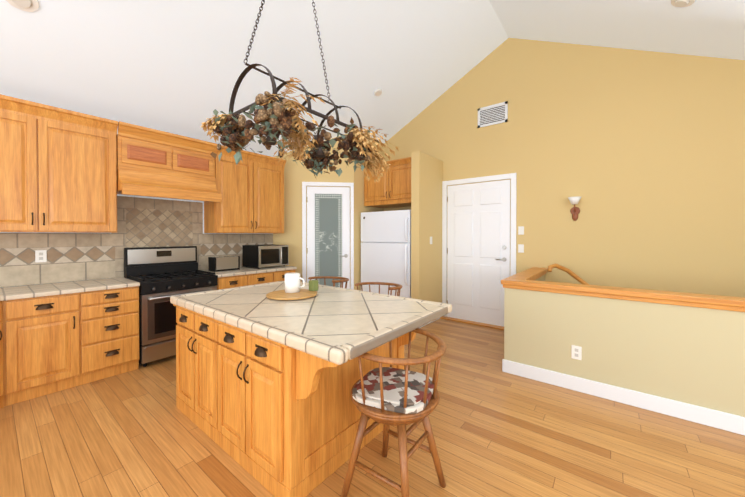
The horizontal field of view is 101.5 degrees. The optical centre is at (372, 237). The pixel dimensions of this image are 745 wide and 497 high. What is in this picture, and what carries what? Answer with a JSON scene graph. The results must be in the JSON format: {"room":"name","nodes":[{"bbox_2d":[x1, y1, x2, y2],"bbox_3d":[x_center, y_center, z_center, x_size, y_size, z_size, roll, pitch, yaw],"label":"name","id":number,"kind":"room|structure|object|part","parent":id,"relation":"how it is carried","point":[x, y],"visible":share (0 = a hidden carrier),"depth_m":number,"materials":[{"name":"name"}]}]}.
{"room":"kitchen","nodes":[
{"label":"kitchen","id":0,"kind":"room"},
{"bbox_2d":[0,121,270,287],"bbox_3d":[-2.826,-0.001,3.698,0.150,2.700,7.550,0,1,38],"label":"wall","id":1,"kind":"structure","parent":0,"point":[151,198],"depth_m":3.83,"materials":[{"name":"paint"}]},
{"bbox_2d":[0,94,117,232],"bbox_3d":[-3.145,-0.631,2.833,0.381,1.155,1.145,0,1,38],"label":"upper cabinet","id":2,"kind":"object","parent":1,"relation":"attached to","point":[58,169],"visible":1,"depth_m":2.84,"materials":[{"name":"brown wood"}]},
{"bbox_2d":[0,196,272,287],"bbox_3d":[-2.835,0.135,3.557,0.010,1.230,3.815,0,1,38],"label":"backsplash","id":3,"kind":"structure","parent":1,"relation":"attached to","point":[145,222],"depth_m":3.46,"materials":[{"name":"beige tile"}]},
{"bbox_2d":[35,250,46,261],"bbox_3d":[-3.265,0.181,2.995,0.007,0.118,0.075,0,1,38],"label":"electrical outlet plate","id":4,"kind":"object","parent":3,"relation":"attached to","point":[41,256],"depth_m":2.99,"materials":[{"name":"white plastic"}]},
{"bbox_2d":[117,121,221,201],"bbox_3d":[-2.427,-0.833,3.631,0.520,0.765,0.998,0,1,38],"label":"wood range hood","id":5,"kind":"object","parent":1,"relation":"attached to","point":[155,163],"visible":0.92,"depth_m":3.48,"materials":[{"name":"brown wood"}]},
{"bbox_2d":[204,145,285,233],"bbox_3d":[-1.839,-0.646,4.490,0.381,1.155,1.075,0,1,38],"label":"upper cabinet","id":6,"kind":"object","parent":1,"relation":"attached to","point":[250,187],"visible":0.85,"depth_m":4.33,"materials":[{"name":"brown wood"}]},
{"bbox_2d":[0,0,508,156],"bbox_3d":[-1.561,-2.165,2.681,3.370,1.835,7.550,0,1,38],"label":"ceiling","id":7,"kind":"structure","parent":0,"point":[177,67],"depth_m":3.33,"materials":[{"name":"white paint"}]},
{"bbox_2d":[6,0,38,11],"bbox_3d":[-2.630,-1.787,2.273,0.172,0.094,0.190,0,1,38],"label":"recessed light","id":8,"kind":"object","parent":7,"relation":"in","point":[28,5],"visible":1,"depth_m":2.30,"materials":[{"name":"white"}]},
{"bbox_2d":[201,0,399,182],"bbox_3d":[-0.460,-1.535,2.378,0.978,2.122,1.419,0,1,38],"label":"pot rack","id":9,"kind":"object","parent":7,"relation":"hanging from","point":[274,117],"visible":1,"depth_m":2.12,"materials":[{"name":"brown plant"}]},
{"bbox_2d":[374,88,381,95],"bbox_3d":[0.081,-2.164,4.525,0.123,0.085,0.130,0,1,38],"label":"smoke detector","id":10,"kind":"object","parent":7,"relation":"attached to","point":[378,92],"visible":1,"depth_m":4.50,"materials":[{"name":"white plastic"}]},
{"bbox_2d":[273,134,383,290],"bbox_3d":[-0.720,-0.256,5.519,1.000,3.175,1.880,0,1,38],"label":"wall","id":11,"kind":"structure","parent":0,"point":[297,174],"depth_m":5.12,"materials":[{"name":"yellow paint"}]},
{"bbox_2d":[302,182,353,289],"bbox_3d":[-0.750,0.197,5.155,0.864,2.277,0.026,0,1,-7],"label":"door","id":12,"kind":"structure","parent":11,"relation":"attached to","point":[330,226],"depth_m":5.15,"materials":[{"name":"white wood"}]},
{"bbox_3d":[-0.745,0.095,5.152,0.460,1.680,0.002,0,1,-7],"label":"glass","id":13,"kind":"part","parent":12,"relation":"part of","materials":[{"name":"glass"}]},
{"bbox_2d":[0,318,744,496],"bbox_3d":[0.041,1.419,1.451,7.550,0.100,7.650,0,1,38],"label":"floor","id":14,"kind":"structure","parent":0,"point":[497,431],"depth_m":1.99,"materials":[{"name":"brown wood"}]},
{"bbox_2d":[0,341,7,407],"bbox_3d":[-2.902,0.961,2.122,0.422,0.435,0.423,0,1,38],"label":"base cabinet","id":15,"kind":"object","parent":14,"relation":"on","point":[3,344],"depth_m":2.43,"materials":[{"name":"brown wood"}]},
{"bbox_2d":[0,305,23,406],"bbox_3d":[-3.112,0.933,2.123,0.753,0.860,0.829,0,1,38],"label":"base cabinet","id":16,"kind":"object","parent":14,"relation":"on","point":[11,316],"depth_m":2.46,"materials":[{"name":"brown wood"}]},
{"bbox_2d":[24,301,83,400],"bbox_3d":[-3.037,0.927,2.748,0.673,0.860,0.502,0,1,38],"label":"base cabinet","id":17,"kind":"object","parent":14,"relation":"on","point":[56,337],"depth_m":2.64,"materials":[{"name":"brown wood"}]},
{"bbox_2d":[0,277,139,304],"bbox_3d":[-3.033,0.479,2.470,1.023,0.038,1.816,0,1,38],"label":"countertop","id":18,"kind":"structure","parent":17,"relation":"on","point":[74,290],"depth_m":2.76,"materials":[{"name":"beige tile"}]},
{"bbox_2d":[84,293,138,383],"bbox_3d":[-2.784,0.924,3.108,0.625,0.860,0.507,0,1,38],"label":"base cabinet","id":19,"kind":"object","parent":14,"relation":"on","point":[111,324],"depth_m":2.93,"materials":[{"name":"brown wood"}]},
{"bbox_2d":[124,246,217,366],"bbox_3d":[-2.350,0.731,3.584,0.707,1.237,0.766,0,1,38],"label":"range","id":20,"kind":"object","parent":14,"relation":"on","point":[161,275],"visible":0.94,"depth_m":3.36,"materials":[{"name":"silver metal"}]},
{"bbox_2d":[202,266,296,289],"bbox_3d":[-1.766,0.892,4.376,0.658,0.900,1.187,0,1,38],"label":"base cabinet","id":21,"kind":"object","parent":14,"relation":"on","point":[244,276],"visible":0.1,"depth_m":4.11,"materials":[{"name":"brown wood"}]},
{"bbox_2d":[202,266,296,277],"bbox_3d":[-1.773,0.462,4.377,0.642,0.038,1.187,0,1,38],"label":"countertop","id":22,"kind":"structure","parent":21,"relation":"on","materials":[{"name":"tile"}]},
{"bbox_2d":[208,256,239,271],"bbox_3d":[-2.031,0.350,4.184,0.190,0.186,0.357,0,1,38],"label":"toaster","id":23,"kind":"object","parent":22,"relation":"on","point":[222,263],"visible":1,"depth_m":4.10,"materials":[{"name":"silver metal"}]},
{"bbox_2d":[243,244,288,268],"bbox_3d":[-1.618,0.275,4.646,0.477,0.329,0.510,0,1,38],"label":"microwave","id":24,"kind":"object","parent":22,"relation":"on","point":[260,256],"visible":1,"depth_m":4.49,"materials":[{"name":"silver metal"}]},
{"bbox_2d":[170,301,441,496],"bbox_3d":[-0.558,0.939,2.293,1.778,0.845,1.120,0,1,38],"label":"kitchen island","id":25,"kind":"object","parent":14,"relation":"on","point":[264,384],"depth_m":1.75,"materials":[{"name":"brown wood"}]},
{"bbox_2d":[170,281,441,368],"bbox_3d":[-0.546,0.496,2.265,1.890,0.061,1.074,0,1,38],"label":"island countertop","id":26,"kind":"structure","parent":25,"relation":"on","point":[331,323],"depth_m":1.91,"materials":[{"name":"beige tile"}]},
{"bbox_2d":[266,289,316,299],"bbox_3d":[-0.650,0.455,2.464,0.400,0.014,0.400,0,1,38],"label":"trivet","id":27,"kind":"object","parent":26,"relation":"on","point":[283,295],"visible":0.88,"depth_m":2.37,"materials":[{"name":"brown wood"}]},
{"bbox_2d":[285,273,304,292],"bbox_3d":[-0.646,0.370,2.511,0.175,0.152,0.128,0,1,38],"label":"mug","id":28,"kind":"object","parent":27,"relation":"on","point":[292,282],"visible":1,"depth_m":2.47,"materials":[{"name":"white ceramic"}]},
{"bbox_2d":[309,280,317,290],"bbox_3d":[-0.499,0.402,2.574,0.060,0.086,0.060,0,1,38],"label":"cup","id":29,"kind":"object","parent":27,"relation":"on","point":[313,285],"visible":1,"depth_m":2.55,"materials":[{"name":"green ceramic"}]},
{"bbox_2d":[300,282,451,312],"bbox_3d":[-0.194,0.492,2.712,1.890,0.061,0.067,0,1,38],"label":"island countertop","id":30,"kind":"structure","parent":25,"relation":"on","point":[446,308],"depth_m":2.33,"materials":[{"name":"beige tile"}]},
{"bbox_2d":[308,276,348,288],"bbox_3d":[-0.504,0.905,3.509,0.484,0.899,0.469,0,1,38],"label":"stool","id":31,"kind":"object","parent":14,"relation":"on","point":[343,279],"visible":0.23,"depth_m":3.64,"materials":[{"name":"brown wood"}]},
{"bbox_2d":[355,282,405,369],"bbox_3d":[0.066,0.911,3.087,0.483,0.894,0.466,0,1,38],"label":"stool","id":32,"kind":"object","parent":14,"relation":"on","point":[398,286],"visible":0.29,"depth_m":3.20,"materials":[{"name":"brown wood"}]},
{"bbox_2d":[361,210,410,297],"bbox_3d":[0.391,0.447,5.255,1.000,1.775,0.789,0,1,38],"label":"fridge","id":33,"kind":"object","parent":14,"relation":"on","point":[385,246],"visible":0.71,"depth_m":4.96,"materials":[{"name":"white metal"}]},
{"bbox_2d":[341,328,445,496],"bbox_3d":[0.131,0.954,1.625,0.507,0.837,0.539,0,1,38],"label":"stool","id":34,"kind":"object","parent":14,"relation":"on","point":[400,399],"visible":0.94,"depth_m":1.52,"materials":[{"name":"brown wood"}]},
{"bbox_2d":[352,367,433,413],"bbox_3d":[0.118,0.797,1.633,0.431,0.039,0.431,0,1,38],"label":"cushion","id":35,"kind":"object","parent":34,"relation":"on","point":[393,378],"depth_m":1.53,"materials":[{"name":"fabric"}]},
{"bbox_2d":[411,151,442,302],"bbox_3d":[0.893,0.023,4.886,0.140,2.630,0.820,0,1,38],"label":"wall","id":36,"kind":"structure","parent":0,"point":[426,217],"depth_m":4.69,"materials":[{"name":"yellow paint"}]},
{"bbox_2d":[515,267,548,278],"bbox_3d":[1.925,0.884,3.724,0.190,0.930,1.380,0,1,38],"label":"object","id":37,"kind":"structure","parent":0,"point":[534,272],"depth_m":3.74,"materials":[{"name":"beige paint"}]},
{"bbox_3d":[2.588,0.669,3.608,0.863,0.699,0.329,0,1,38],"label":"handrail","id":38,"kind":"part","parent":37,"relation":"part of","materials":[{"name":"brown wood"}]},
{"bbox_3d":[3.192,0.468,2.574,3.598,0.078,1.568,0,1,38],"label":"cap trim","id":39,"kind":"part","parent":37,"relation":"part of","materials":[{"name":"brown wood"}]},
{"bbox_2d":[384,38,744,297],"bbox_3d":[2.332,-0.812,4.337,7.450,4.310,0.150,0,1,38],"label":"wall","id":40,"kind":"structure","parent":0,"point":[641,153],"depth_m":3.76,"materials":[{"name":"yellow paint"}]},
{"bbox_2d":[364,157,410,207],"bbox_3d":[0.448,-0.922,5.306,1.080,0.712,0.647,0,1,38],"label":"upper cabinet","id":41,"kind":"object","parent":40,"relation":"attached to","point":[391,188],"visible":0.65,"depth_m":5.05,"materials":[{"name":"brown wood"}]},
{"bbox_2d":[440,173,516,329],"bbox_3d":[1.604,0.196,4.740,1.160,2.287,0.128,0,1,38],"label":"door","id":42,"kind":"structure","parent":40,"relation":"attached to","point":[475,228],"depth_m":4.76,"materials":[{"name":"white wood"}]},
{"bbox_2d":[447,197,506,303],"bbox_3d":[1.597,0.224,4.770,0.940,1.820,0.062,0,1,38],"label":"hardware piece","id":43,"kind":"object","parent":42,"relation":"attached to","point":[504,259],"visible":0.96,"depth_m":4.52,"materials":[{"name":"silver metal"}]},
{"bbox_2d":[478,101,507,127],"bbox_3d":[1.821,-1.870,4.625,0.440,0.300,0.010,0,1,38],"label":"air vent","id":44,"kind":"object","parent":40,"relation":"in","point":[494,114],"visible":1,"depth_m":4.62,"materials":[{"name":"white metal"}]},
{"bbox_2d":[518,226,523,234],"bbox_3d":[2.143,-0.108,4.388,0.075,0.118,0.010,0,1,38],"label":"switch plate","id":45,"kind":"object","parent":40,"relation":"attached to","point":[520,232],"depth_m":4.39,"materials":[{"name":"white plastic"}]},
{"bbox_2d":[518,244,523,252],"bbox_3d":[2.143,0.152,4.390,0.075,0.118,0.010,0,1,38],"label":"switch plate","id":46,"kind":"object","parent":40,"relation":"attached to","point":[520,246],"depth_m":4.39,"materials":[{"name":"white plastic"}]},
{"bbox_2d":[568,196,580,220],"bbox_3d":[2.604,-0.373,3.919,0.150,0.300,0.175,0,1,38],"label":"sconce","id":47,"kind":"object","parent":40,"relation":"attached to","point":[574,211],"visible":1,"depth_m":3.95,"materials":[{"name":"brown metal"}]},
{"bbox_2d":[489,0,744,59],"bbox_3d":[1.364,-1.966,0.377,4.080,2.190,7.550,0,1,38],"label":"ceiling","id":48,"kind":"structure","parent":0,"point":[711,28],"depth_m":3.23,"materials":[{"name":"white paint"}]},
{"bbox_2d":[671,0,695,6],"bbox_3d":[2.726,-2.080,2.671,0.154,0.085,0.170,0,1,38],"label":"recessed light","id":49,"kind":"object","parent":48,"relation":"in","point":[681,3],"visible":0.96,"depth_m":2.67,"materials":[{"name":"white"}]},
{"bbox_2d":[501,275,744,416],"bbox_3d":[2.776,0.899,2.032,3.620,0.930,0.196,0,1,38],"label":"wall","id":50,"kind":"structure","parent":0,"point":[688,348],"depth_m":2.46,"materials":[{"name":"beige paint"}]},
{"bbox_2d":[571,345,581,359],"bbox_3d":[1.811,1.017,2.700,0.075,0.118,0.008,0,1,38],"label":"electrical outlet plate","id":51,"kind":"object","parent":50,"relation":"attached to","point":[576,351],"depth_m":2.70,"materials":[{"name":"white plastic"}]},
{"bbox_2d":[502,359,744,434],"bbox_3d":[2.726,1.302,1.978,3.583,0.125,0.015,0,1,38],"label":"baseboard","id":52,"kind":"structure","parent":50,"relation":"attached to","point":[729,422],"depth_m":2.45,"materials":[{"name":"white wood"}]}
]}

